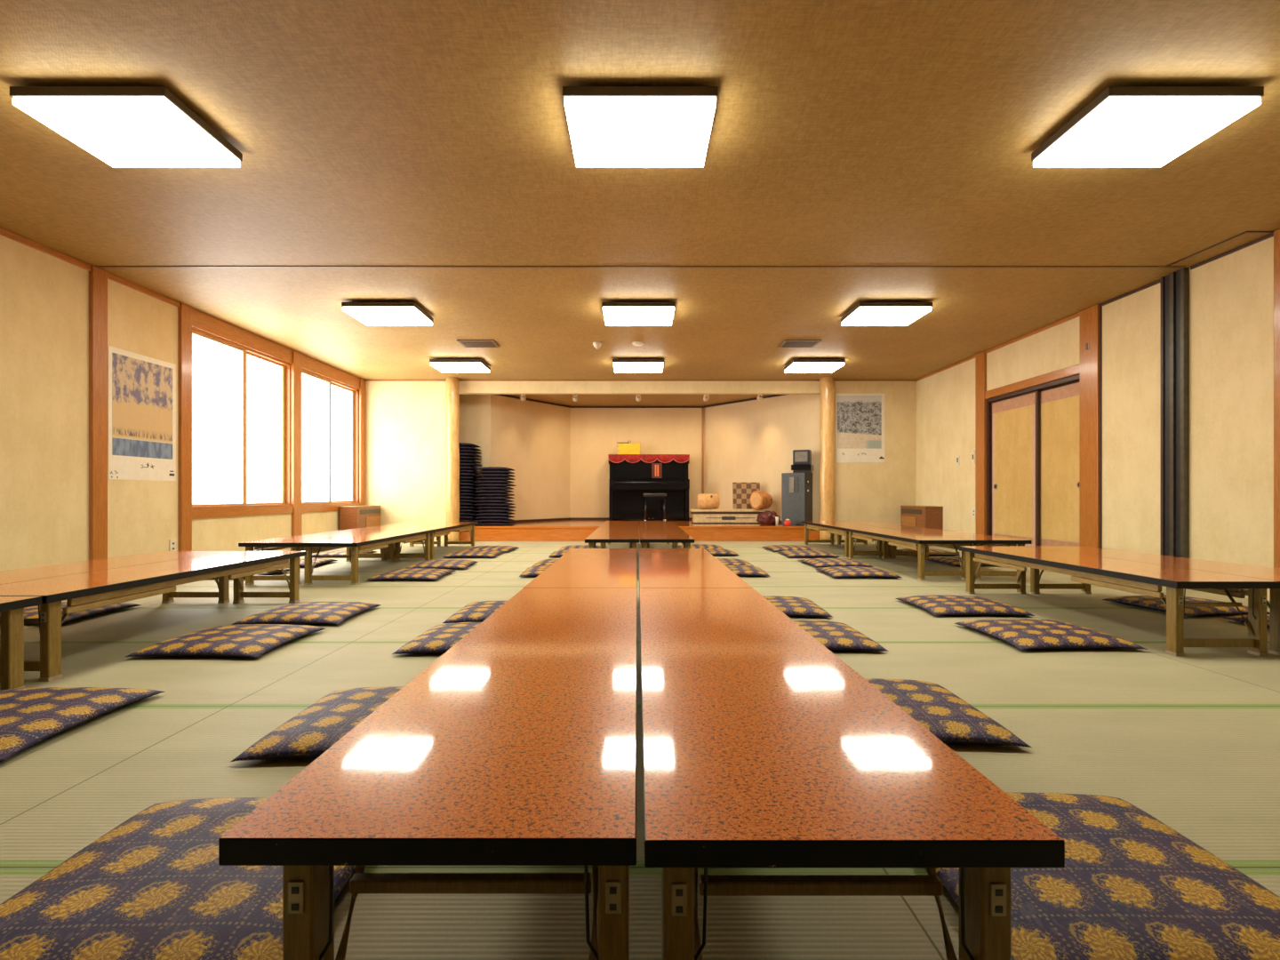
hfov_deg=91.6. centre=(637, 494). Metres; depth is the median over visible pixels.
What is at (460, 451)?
floor cushion
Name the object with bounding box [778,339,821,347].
ceiling vent
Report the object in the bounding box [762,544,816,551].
floor cushion
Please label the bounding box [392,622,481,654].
floor cushion
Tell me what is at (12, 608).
folding table
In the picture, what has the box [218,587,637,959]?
folding table
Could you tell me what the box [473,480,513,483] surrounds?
floor cushion
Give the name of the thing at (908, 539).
folding table
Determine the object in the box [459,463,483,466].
floor cushion
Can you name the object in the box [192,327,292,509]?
window
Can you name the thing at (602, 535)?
folding table
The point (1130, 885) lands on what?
floor cushion
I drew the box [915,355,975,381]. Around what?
trim
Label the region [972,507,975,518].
wall outlet
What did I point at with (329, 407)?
window
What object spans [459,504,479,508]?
floor cushion
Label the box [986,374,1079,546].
door
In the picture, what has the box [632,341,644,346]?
smoke detector
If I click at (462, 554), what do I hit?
floor cushion
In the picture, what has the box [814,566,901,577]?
floor cushion
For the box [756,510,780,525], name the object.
cloth bag
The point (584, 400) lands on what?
ceiling
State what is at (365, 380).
trim
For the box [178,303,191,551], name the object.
trim
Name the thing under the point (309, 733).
floor cushion
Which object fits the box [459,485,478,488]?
floor cushion
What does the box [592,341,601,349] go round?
smoke detector
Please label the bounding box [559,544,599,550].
floor cushion
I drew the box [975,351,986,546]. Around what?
trim
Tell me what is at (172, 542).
wall outlet
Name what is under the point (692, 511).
board
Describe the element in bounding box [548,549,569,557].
floor cushion
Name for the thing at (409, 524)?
folding table
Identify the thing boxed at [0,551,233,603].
folding table
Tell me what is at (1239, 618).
floor cushion
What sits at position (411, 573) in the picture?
floor cushion
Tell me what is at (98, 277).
wooden pillar
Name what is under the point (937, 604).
floor cushion
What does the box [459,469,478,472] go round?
floor cushion
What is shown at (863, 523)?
folding table
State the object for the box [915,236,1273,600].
wall
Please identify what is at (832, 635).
floor cushion
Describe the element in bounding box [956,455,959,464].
light switch
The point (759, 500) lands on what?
drum
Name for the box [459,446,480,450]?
floor cushion
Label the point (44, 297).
wall
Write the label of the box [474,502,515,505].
floor cushion
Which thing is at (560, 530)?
stage platform
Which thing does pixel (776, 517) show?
cup
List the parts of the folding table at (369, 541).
leg, rail, rail, leg, rail, rail, leg, rail, leg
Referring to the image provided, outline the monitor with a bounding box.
[791,449,813,472]
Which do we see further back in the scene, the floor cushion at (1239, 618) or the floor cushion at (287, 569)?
the floor cushion at (287, 569)
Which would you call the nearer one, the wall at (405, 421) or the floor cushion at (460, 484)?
the wall at (405, 421)
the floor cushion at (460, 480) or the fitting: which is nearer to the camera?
the fitting
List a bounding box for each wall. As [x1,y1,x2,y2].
[0,234,359,571]
[365,381,915,541]
[459,394,570,522]
[570,408,701,517]
[704,394,820,520]
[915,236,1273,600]
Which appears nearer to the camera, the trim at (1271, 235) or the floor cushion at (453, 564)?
the trim at (1271, 235)
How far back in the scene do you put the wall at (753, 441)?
10.51 m
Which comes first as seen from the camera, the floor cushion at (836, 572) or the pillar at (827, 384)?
the floor cushion at (836, 572)
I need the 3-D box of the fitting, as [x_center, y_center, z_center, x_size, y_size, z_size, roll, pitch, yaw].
[4.114,-1.350,5.690,0.012,0.060,0.040,0,0,0]
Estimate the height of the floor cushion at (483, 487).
0.051 m
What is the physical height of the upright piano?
1.190 m
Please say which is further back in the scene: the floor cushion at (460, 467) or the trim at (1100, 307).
the floor cushion at (460, 467)
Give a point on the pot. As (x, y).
(787, 522)
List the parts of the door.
panel, frame, panel, frame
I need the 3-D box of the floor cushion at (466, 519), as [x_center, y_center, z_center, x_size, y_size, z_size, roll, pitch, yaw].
[-2.733,0.399,9.677,0.524,0.052,0.524,0,0,-2]
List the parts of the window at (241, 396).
pane, sash, pane, sash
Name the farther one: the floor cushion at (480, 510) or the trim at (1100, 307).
the floor cushion at (480, 510)
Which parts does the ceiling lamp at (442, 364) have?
plate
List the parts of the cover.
hem trim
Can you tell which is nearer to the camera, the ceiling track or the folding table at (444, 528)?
the ceiling track
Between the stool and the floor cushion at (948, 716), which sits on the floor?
the floor cushion at (948, 716)
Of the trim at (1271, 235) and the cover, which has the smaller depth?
the trim at (1271, 235)
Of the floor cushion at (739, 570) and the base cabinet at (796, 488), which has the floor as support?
the floor cushion at (739, 570)
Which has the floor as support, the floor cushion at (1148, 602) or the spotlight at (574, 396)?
the floor cushion at (1148, 602)
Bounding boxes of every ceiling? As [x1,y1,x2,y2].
[0,0,1279,379]
[508,394,772,406]
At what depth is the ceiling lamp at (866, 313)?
5.54 m
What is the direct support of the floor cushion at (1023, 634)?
on the floor
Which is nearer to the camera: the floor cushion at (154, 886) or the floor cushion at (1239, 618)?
the floor cushion at (154, 886)
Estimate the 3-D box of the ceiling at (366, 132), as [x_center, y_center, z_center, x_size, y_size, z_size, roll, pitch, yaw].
[0.085,-1.755,1.385,8.730,0.100,16.170,0,0,0]
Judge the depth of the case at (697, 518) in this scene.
10.08 m
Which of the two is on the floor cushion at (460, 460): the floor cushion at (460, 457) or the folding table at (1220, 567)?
the floor cushion at (460, 457)
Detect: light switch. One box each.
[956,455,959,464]
[971,450,974,463]
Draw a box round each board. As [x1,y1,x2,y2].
[689,509,769,513]
[732,482,759,509]
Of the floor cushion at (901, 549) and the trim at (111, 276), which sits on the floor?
the floor cushion at (901, 549)
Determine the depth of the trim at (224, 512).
6.35 m
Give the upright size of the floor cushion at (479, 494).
0.051 m
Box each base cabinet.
[338,505,380,530]
[781,472,812,525]
[900,505,943,545]
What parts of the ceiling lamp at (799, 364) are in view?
plate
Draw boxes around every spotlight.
[520,394,526,400]
[572,394,578,401]
[635,394,641,401]
[703,394,709,401]
[756,394,762,400]
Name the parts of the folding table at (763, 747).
leg, latch plate, leg, latch plate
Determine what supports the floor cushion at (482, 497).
on the floor cushion at (478, 500)
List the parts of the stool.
leg, seat frame, seat, leg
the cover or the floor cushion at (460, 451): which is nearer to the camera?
the floor cushion at (460, 451)
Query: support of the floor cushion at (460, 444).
on the floor cushion at (460, 447)
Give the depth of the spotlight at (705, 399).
10.20 m
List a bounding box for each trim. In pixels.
[0,227,90,271]
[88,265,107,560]
[107,272,180,307]
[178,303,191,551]
[192,308,292,363]
[192,505,293,519]
[290,350,301,551]
[301,353,359,389]
[301,504,359,512]
[355,377,365,505]
[365,379,915,381]
[496,394,785,407]
[701,408,703,509]
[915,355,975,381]
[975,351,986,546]
[984,363,1079,399]
[985,312,1079,353]
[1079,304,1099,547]
[1099,303,1102,548]
[1101,279,1160,306]
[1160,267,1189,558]
[1190,232,1273,269]
[1273,229,1279,568]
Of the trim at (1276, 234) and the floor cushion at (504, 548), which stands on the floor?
the floor cushion at (504, 548)
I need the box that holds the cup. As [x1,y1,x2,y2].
[775,516,778,525]
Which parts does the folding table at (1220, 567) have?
leg, leg, rail, leg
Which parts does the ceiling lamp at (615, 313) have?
lamp frame, plate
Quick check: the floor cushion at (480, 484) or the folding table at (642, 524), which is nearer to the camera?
the folding table at (642, 524)
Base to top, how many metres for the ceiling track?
0.006 m
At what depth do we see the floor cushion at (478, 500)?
9.42 m
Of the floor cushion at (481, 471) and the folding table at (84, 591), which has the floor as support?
the folding table at (84, 591)
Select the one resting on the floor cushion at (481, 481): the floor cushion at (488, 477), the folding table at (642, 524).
the floor cushion at (488, 477)
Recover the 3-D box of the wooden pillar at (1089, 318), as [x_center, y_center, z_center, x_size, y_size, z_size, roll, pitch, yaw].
[4.185,-0.501,5.685,0.130,2.403,0.230,0,0,0]
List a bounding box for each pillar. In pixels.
[445,376,459,541]
[819,376,834,539]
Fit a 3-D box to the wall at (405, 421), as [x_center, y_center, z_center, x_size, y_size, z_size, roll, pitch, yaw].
[0.035,-0.502,9.330,8.230,2.405,0.120,0,0,0]
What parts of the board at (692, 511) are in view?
panel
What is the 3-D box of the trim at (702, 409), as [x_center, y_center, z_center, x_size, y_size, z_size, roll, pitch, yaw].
[1.218,-0.564,11.579,0.035,2.078,0.038,0,0,0]
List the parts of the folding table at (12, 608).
leg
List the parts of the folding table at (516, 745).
latch plate, leg, latch plate, leg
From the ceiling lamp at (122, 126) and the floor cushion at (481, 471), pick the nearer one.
the ceiling lamp at (122, 126)
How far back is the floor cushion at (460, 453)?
9.48 m
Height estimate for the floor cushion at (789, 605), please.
0.057 m
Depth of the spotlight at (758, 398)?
10.12 m
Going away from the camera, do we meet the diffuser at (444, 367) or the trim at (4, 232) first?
the trim at (4, 232)
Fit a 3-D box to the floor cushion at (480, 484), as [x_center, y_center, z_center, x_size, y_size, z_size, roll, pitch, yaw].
[-2.189,-0.145,9.659,0.524,0.051,0.524,0,0,1]
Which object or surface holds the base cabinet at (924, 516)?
on the floor
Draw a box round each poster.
[108,345,175,480]
[836,393,884,462]
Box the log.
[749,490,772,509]
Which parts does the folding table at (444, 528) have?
leg, leg, rail, leg, rail, rail, leg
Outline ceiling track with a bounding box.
[95,231,1273,267]
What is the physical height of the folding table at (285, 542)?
0.328 m
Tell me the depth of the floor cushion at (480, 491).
9.43 m
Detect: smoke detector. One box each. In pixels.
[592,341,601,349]
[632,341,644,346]
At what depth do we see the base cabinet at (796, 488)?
9.48 m
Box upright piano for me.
[608,459,689,520]
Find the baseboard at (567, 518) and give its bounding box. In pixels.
[509,517,781,523]
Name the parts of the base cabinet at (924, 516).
panel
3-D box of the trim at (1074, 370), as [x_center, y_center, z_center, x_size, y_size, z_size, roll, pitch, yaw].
[4.189,-1.175,6.595,0.122,0.090,1.588,0,0,0]
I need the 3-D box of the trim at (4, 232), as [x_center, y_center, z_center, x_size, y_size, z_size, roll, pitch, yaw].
[-4.071,-1.682,-0.935,0.018,0.044,11.128,0,0,0]
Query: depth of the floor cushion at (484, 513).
9.43 m
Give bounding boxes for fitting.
[1085,343,1088,350]
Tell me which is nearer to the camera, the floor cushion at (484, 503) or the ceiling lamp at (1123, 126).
the ceiling lamp at (1123, 126)
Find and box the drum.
[696,493,719,509]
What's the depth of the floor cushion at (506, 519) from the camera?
9.41 m
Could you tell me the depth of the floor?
1.87 m
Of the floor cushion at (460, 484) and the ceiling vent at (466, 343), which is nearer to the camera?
the ceiling vent at (466, 343)
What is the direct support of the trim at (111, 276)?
attached to the wall at (44, 297)
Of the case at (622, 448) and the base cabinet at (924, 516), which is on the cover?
the case at (622, 448)
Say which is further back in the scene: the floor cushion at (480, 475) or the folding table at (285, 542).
the floor cushion at (480, 475)
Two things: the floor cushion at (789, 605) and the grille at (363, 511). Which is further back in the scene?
the grille at (363, 511)
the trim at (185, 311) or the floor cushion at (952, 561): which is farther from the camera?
the floor cushion at (952, 561)
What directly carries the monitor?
on the base cabinet at (796, 488)
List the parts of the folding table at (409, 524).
leg, leg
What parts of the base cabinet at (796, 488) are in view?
raised panel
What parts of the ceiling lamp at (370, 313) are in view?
plate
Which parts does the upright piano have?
panel, leg, key arm, panel, panel, key lid, leg, key arm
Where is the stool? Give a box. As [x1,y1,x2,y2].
[643,493,666,520]
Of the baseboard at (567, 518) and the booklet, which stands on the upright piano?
the booklet
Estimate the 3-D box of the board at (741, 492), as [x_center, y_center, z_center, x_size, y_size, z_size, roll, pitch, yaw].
[1.810,0.024,10.327,0.450,0.439,0.067,0,0,0]
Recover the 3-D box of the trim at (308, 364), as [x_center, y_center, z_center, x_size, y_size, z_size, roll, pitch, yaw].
[-4.134,-1.620,8.315,0.132,0.166,1.608,0,0,0]
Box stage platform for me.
[459,520,819,541]
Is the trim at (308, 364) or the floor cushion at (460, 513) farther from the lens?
the floor cushion at (460, 513)
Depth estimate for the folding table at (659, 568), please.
2.98 m
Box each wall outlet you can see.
[169,538,175,551]
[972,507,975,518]
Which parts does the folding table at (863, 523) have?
leg, leg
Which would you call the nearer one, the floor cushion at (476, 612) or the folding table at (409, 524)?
the floor cushion at (476, 612)
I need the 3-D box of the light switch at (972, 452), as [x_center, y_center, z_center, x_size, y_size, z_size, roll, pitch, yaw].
[4.144,-0.460,7.680,0.012,0.160,0.050,0,0,0]
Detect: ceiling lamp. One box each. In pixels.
[9,86,242,167]
[341,301,433,325]
[429,358,490,372]
[562,86,718,167]
[601,301,675,325]
[612,358,663,372]
[784,358,845,372]
[840,301,932,325]
[1031,86,1263,167]
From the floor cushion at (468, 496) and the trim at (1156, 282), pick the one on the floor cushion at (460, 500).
the floor cushion at (468, 496)
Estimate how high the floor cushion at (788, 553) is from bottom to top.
0.057 m
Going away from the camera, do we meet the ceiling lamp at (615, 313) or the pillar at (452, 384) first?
the ceiling lamp at (615, 313)
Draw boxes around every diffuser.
[430,362,489,372]
[613,362,663,372]
[784,362,844,372]
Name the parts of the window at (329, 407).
pane, sash, pane, sash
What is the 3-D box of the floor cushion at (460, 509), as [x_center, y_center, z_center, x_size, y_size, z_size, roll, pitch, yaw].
[-2.724,0.247,9.682,0.524,0.052,0.524,0,0,0]
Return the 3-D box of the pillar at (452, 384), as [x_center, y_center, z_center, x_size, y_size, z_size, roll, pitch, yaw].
[-2.716,-0.502,9.148,0.204,2.410,0.201,0,0,0]
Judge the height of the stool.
0.491 m
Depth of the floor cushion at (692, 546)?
7.73 m
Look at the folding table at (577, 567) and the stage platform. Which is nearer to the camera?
the folding table at (577, 567)
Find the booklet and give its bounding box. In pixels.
[651,463,662,478]
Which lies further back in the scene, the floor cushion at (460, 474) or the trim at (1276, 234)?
the floor cushion at (460, 474)
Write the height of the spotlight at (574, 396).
0.120 m
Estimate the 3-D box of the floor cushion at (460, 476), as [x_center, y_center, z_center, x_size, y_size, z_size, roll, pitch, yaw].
[-2.745,-0.258,9.677,0.524,0.052,0.524,0,0,0]
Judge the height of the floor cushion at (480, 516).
0.051 m
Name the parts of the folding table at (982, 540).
leg, leg, leg, rail, rail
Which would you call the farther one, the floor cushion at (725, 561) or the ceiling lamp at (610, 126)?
the floor cushion at (725, 561)
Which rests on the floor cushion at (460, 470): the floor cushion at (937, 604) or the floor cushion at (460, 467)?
the floor cushion at (460, 467)
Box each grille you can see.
[360,508,380,514]
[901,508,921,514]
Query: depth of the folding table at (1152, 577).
2.88 m
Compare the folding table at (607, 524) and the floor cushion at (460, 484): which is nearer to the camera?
the folding table at (607, 524)
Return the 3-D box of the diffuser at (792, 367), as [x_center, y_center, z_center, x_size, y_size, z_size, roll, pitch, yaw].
[2.265,-1.626,8.000,0.628,0.032,0.498,0,0,0]
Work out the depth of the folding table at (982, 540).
5.32 m
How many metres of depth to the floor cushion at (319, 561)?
6.12 m
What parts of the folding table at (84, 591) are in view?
latch plate, leg, rail, rail, leg, rail, leg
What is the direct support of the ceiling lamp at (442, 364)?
attached to the ceiling at (366, 132)
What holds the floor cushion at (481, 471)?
on the floor cushion at (480, 475)
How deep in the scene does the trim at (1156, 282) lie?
5.21 m
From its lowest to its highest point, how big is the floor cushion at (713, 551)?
0.058 m
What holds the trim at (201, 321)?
attached to the wall at (44, 297)
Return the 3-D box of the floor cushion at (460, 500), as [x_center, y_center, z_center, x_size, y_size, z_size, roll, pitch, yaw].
[-2.742,0.096,9.684,0.524,0.052,0.524,0,0,0]
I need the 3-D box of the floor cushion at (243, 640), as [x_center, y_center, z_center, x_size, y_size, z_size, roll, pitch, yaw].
[-1.875,0.671,2.900,0.570,0.057,0.570,0,0,1]
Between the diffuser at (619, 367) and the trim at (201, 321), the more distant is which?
the diffuser at (619, 367)
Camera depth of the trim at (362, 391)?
9.16 m
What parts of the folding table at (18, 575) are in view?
leg, leg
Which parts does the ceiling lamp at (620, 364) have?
lamp frame, plate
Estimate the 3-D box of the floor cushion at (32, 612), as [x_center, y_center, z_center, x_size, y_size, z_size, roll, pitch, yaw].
[-3.340,0.672,3.560,0.570,0.057,0.570,0,0,-3]
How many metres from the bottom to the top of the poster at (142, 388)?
1.030 m
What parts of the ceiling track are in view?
track rail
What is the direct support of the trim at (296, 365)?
attached to the wall at (44, 297)
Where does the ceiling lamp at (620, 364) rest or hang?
attached to the ceiling at (366, 132)
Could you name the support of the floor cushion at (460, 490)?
on the floor cushion at (460, 493)
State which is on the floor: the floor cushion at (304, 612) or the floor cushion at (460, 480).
the floor cushion at (304, 612)
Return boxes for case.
[616,442,639,454]
[691,513,759,523]
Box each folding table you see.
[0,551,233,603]
[0,551,306,681]
[0,596,41,690]
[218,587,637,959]
[238,529,386,584]
[297,529,433,584]
[349,521,441,559]
[392,521,477,559]
[522,548,637,588]
[584,527,639,548]
[599,520,639,544]
[638,548,752,588]
[639,520,678,548]
[639,527,694,548]
[639,588,1064,959]
[801,520,881,557]
[836,520,922,557]
[845,528,975,580]
[888,528,1031,580]
[959,546,1279,655]
[1028,546,1279,655]
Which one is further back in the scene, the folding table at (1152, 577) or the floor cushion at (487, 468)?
the floor cushion at (487, 468)
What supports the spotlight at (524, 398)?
attached to the ceiling at (584, 400)
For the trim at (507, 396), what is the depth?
11.47 m
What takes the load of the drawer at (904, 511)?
attached to the base cabinet at (924, 516)
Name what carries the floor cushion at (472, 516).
on the floor cushion at (466, 519)
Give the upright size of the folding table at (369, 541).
0.328 m
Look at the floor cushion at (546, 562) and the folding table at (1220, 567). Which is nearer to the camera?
the folding table at (1220, 567)
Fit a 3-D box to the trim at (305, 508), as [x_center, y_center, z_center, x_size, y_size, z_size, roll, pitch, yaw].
[-4.130,0.181,8.315,0.140,0.088,1.608,0,0,0]
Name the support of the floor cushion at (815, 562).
on the floor
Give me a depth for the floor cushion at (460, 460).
9.47 m
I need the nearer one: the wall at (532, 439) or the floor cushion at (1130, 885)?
the floor cushion at (1130, 885)
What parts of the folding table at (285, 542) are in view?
leg, rail, rail, leg, leg, leg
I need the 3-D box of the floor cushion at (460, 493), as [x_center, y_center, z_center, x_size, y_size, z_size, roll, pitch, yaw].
[-2.747,-0.005,9.680,0.524,0.052,0.524,0,0,-2]
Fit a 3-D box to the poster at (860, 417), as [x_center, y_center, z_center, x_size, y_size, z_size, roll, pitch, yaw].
[3.322,-0.985,9.265,0.725,1.030,0.004,0,0,0]
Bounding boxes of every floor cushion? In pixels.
[0,687,164,761]
[0,797,355,959]
[24,601,142,623]
[125,624,325,657]
[212,568,289,578]
[231,601,380,624]
[231,686,403,761]
[288,558,338,567]
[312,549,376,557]
[366,568,455,580]
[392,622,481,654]
[405,559,478,568]
[442,600,507,623]
[443,550,504,558]
[459,442,479,447]
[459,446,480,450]
[459,449,481,454]
[459,452,481,456]
[459,456,480,460]
[459,459,480,463]
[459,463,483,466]
[459,465,477,470]
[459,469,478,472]
[459,472,479,476]
[459,475,479,479]
[459,479,478,482]
[459,482,478,486]
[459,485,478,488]
[459,488,478,492]
[459,492,479,495]
[459,495,478,498]
[459,498,478,502]
[459,502,478,505]
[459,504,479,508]
[459,508,479,511]
[459,512,479,515]
[459,514,479,519]
[459,518,479,521]
[464,545,519,551]
[472,499,512,502]
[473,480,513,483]
[474,466,514,471]
[474,470,514,473]
[474,486,513,489]
[474,489,513,493]
[474,496,514,499]
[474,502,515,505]
[474,515,514,519]
[474,518,512,521]
[474,521,514,525]
[475,509,515,511]
[475,512,514,515]
[476,473,514,477]
[476,476,515,479]
[476,483,516,487]
[476,493,514,495]
[476,505,515,509]
[519,565,550,576]
[532,558,559,566]
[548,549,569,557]
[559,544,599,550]
[677,544,724,549]
[704,548,738,555]
[716,558,753,566]
[725,565,769,575]
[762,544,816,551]
[763,595,832,616]
[777,550,839,557]
[793,620,888,651]
[798,558,873,567]
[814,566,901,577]
[864,678,1031,747]
[895,594,1035,615]
[896,548,959,555]
[925,556,1001,566]
[935,792,1279,959]
[954,618,1147,649]
[1102,594,1269,616]
[1222,614,1269,628]
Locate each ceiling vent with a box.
[456,339,499,347]
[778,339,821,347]
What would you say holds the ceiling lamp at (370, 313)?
attached to the ceiling at (366, 132)
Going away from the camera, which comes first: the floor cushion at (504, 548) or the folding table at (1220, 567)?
the folding table at (1220, 567)
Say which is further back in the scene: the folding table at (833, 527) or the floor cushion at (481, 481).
the floor cushion at (481, 481)
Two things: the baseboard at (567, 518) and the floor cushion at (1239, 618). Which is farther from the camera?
the baseboard at (567, 518)
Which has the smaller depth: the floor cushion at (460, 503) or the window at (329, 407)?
the window at (329, 407)
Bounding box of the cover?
[608,454,689,464]
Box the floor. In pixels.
[0,541,1279,959]
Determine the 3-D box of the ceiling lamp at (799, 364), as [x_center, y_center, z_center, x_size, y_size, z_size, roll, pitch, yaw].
[2.265,-1.657,8.000,0.640,0.095,0.510,0,0,0]
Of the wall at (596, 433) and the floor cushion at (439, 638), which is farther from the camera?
the wall at (596, 433)
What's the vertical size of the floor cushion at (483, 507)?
0.051 m
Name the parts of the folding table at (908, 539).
leg, rail, leg, rail, rail, leg, rail, rail, leg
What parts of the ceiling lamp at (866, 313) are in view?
plate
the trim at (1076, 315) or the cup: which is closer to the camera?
the trim at (1076, 315)
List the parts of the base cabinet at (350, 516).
panel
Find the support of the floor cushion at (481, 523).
on the stage platform
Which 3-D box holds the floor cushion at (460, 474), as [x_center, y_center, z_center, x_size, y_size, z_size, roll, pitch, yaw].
[-2.710,-0.308,9.672,0.524,0.052,0.524,0,0,1]
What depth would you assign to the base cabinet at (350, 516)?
8.53 m
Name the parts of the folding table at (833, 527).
leg, rail, rail, leg, rail, leg, leg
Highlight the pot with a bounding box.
[784,519,791,526]
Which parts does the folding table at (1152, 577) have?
leg, rail, leg, rail, rail, leg, latch plate, rail, rail, leg, latch plate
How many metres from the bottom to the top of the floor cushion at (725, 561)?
0.057 m
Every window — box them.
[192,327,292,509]
[301,368,359,505]
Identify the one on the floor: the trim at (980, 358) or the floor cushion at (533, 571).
the floor cushion at (533, 571)
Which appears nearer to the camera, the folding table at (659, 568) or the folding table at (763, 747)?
the folding table at (763, 747)

